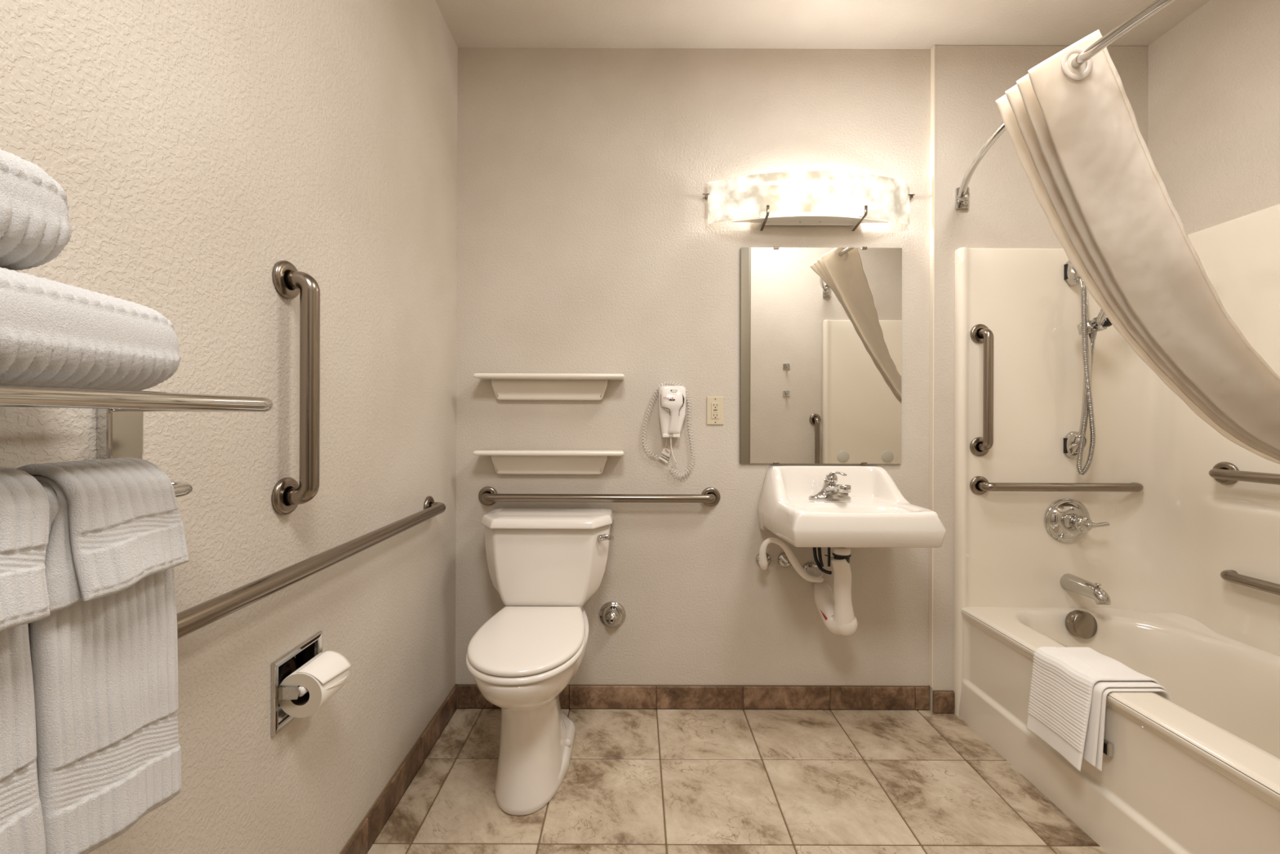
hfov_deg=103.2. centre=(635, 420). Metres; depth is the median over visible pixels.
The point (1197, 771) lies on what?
bathtub
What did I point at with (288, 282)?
grab bar
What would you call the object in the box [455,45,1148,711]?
wall
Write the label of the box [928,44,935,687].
trim
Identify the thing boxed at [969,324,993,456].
grab bar
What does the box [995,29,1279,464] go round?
shower curtain
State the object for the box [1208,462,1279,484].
grab bar
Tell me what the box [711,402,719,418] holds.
receptacle
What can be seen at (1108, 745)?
hook
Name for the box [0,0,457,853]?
wall
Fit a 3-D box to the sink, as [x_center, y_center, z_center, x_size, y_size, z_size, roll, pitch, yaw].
[0.765,0.322,1.862,0.540,0.277,0.410,0,0,0]
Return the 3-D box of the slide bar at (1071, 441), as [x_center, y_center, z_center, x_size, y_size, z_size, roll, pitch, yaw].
[1.748,-0.245,1.953,0.090,0.791,0.132,0,0,0]
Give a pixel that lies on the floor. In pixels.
(636, 780)
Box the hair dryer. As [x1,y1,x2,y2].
[642,381,695,478]
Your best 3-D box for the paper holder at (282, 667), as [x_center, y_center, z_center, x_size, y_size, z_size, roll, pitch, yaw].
[-0.730,0.563,1.099,0.100,0.148,0.158,0,0,0]
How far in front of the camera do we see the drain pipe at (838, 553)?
1.87 m
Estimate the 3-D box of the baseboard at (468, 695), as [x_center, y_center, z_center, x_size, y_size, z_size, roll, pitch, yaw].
[0.276,1.127,2.051,2.026,0.095,0.035,0,0,0]
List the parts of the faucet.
spout, lever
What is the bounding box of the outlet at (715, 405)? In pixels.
[706,396,724,424]
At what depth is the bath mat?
1.47 m
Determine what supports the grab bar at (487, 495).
attached to the wall at (586, 243)
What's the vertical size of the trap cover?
0.310 m
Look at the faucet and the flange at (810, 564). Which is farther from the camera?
the flange at (810, 564)
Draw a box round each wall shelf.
[472,373,624,399]
[472,448,623,474]
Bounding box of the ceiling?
[435,0,1210,48]
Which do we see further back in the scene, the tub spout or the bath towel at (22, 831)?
the tub spout
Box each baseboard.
[339,684,457,853]
[455,684,955,713]
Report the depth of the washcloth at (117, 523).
0.54 m
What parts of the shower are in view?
handle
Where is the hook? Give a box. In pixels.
[1102,738,1112,755]
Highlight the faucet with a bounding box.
[808,471,851,500]
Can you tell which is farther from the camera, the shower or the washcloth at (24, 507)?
the shower
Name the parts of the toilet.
seat, seat lid, bowl, tank lid, tank, flush lever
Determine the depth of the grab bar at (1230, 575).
1.62 m
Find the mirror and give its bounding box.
[739,246,902,464]
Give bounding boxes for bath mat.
[1026,646,1171,771]
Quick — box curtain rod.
[955,0,1175,209]
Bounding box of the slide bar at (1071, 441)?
[1063,260,1111,457]
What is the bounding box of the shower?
[1075,284,1106,475]
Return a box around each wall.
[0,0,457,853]
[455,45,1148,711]
[1147,0,1279,235]
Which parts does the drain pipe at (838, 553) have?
popup rod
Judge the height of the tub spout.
0.074 m
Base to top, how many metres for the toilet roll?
0.095 m
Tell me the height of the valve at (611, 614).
0.108 m
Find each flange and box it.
[755,552,771,565]
[777,552,791,567]
[802,561,817,570]
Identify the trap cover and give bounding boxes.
[813,555,857,635]
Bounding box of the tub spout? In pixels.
[1059,573,1111,604]
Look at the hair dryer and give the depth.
2.02 m
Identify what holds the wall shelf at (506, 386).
attached to the wall at (586, 243)
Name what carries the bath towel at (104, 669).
hanging from the towel rack
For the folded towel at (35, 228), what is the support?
on the folded towel at (53, 333)
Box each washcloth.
[0,466,50,631]
[16,457,189,613]
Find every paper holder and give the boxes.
[271,631,322,736]
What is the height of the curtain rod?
0.085 m
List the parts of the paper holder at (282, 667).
post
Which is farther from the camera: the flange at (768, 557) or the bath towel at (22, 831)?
the flange at (768, 557)
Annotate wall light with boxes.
[702,170,915,231]
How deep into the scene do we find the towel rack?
0.58 m
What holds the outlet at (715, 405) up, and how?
attached to the wall at (586, 243)
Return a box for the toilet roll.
[278,650,351,717]
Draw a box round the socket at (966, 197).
[956,191,969,202]
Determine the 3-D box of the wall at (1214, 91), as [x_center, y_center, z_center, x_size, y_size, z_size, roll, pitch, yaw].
[2.113,-0.156,1.270,0.100,2.712,1.551,0,0,0]
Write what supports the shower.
attached to the slide bar at (1071, 441)
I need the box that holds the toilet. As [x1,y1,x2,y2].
[466,507,613,815]
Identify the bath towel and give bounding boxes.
[0,623,46,853]
[27,481,181,853]
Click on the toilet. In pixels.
(544, 564)
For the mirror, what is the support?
attached to the wall at (586, 243)
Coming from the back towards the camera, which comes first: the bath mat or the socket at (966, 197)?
the socket at (966, 197)
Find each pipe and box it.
[759,537,823,582]
[812,546,851,574]
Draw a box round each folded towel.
[0,148,71,270]
[0,266,181,390]
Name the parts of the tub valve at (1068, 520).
lever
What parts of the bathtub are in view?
overflow plate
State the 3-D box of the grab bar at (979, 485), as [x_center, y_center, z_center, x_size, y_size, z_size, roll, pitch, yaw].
[1.663,0.259,1.985,0.668,0.074,0.069,0,0,0]
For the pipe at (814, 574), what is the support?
attached to the drain pipe at (838, 553)
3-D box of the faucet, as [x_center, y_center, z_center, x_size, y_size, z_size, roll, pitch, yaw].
[0.747,0.248,1.899,0.160,0.110,0.163,0,0,0]
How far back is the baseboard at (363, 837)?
1.55 m
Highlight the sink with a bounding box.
[757,465,946,547]
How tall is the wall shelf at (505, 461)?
0.099 m
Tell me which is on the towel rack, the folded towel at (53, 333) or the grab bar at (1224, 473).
the folded towel at (53, 333)
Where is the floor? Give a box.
[366,707,1107,853]
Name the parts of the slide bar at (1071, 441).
rail, swivel knob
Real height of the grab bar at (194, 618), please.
0.078 m
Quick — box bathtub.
[953,204,1279,853]
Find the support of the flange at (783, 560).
attached to the wall at (586, 243)
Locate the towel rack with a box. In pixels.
[0,382,272,497]
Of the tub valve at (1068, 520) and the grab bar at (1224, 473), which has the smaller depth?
the grab bar at (1224, 473)
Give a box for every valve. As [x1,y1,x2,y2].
[599,601,625,627]
[1044,497,1110,542]
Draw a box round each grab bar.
[176,495,445,639]
[271,260,319,515]
[478,486,719,506]
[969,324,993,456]
[969,475,1143,494]
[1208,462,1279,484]
[1220,569,1279,595]
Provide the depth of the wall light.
1.98 m
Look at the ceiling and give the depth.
1.93 m

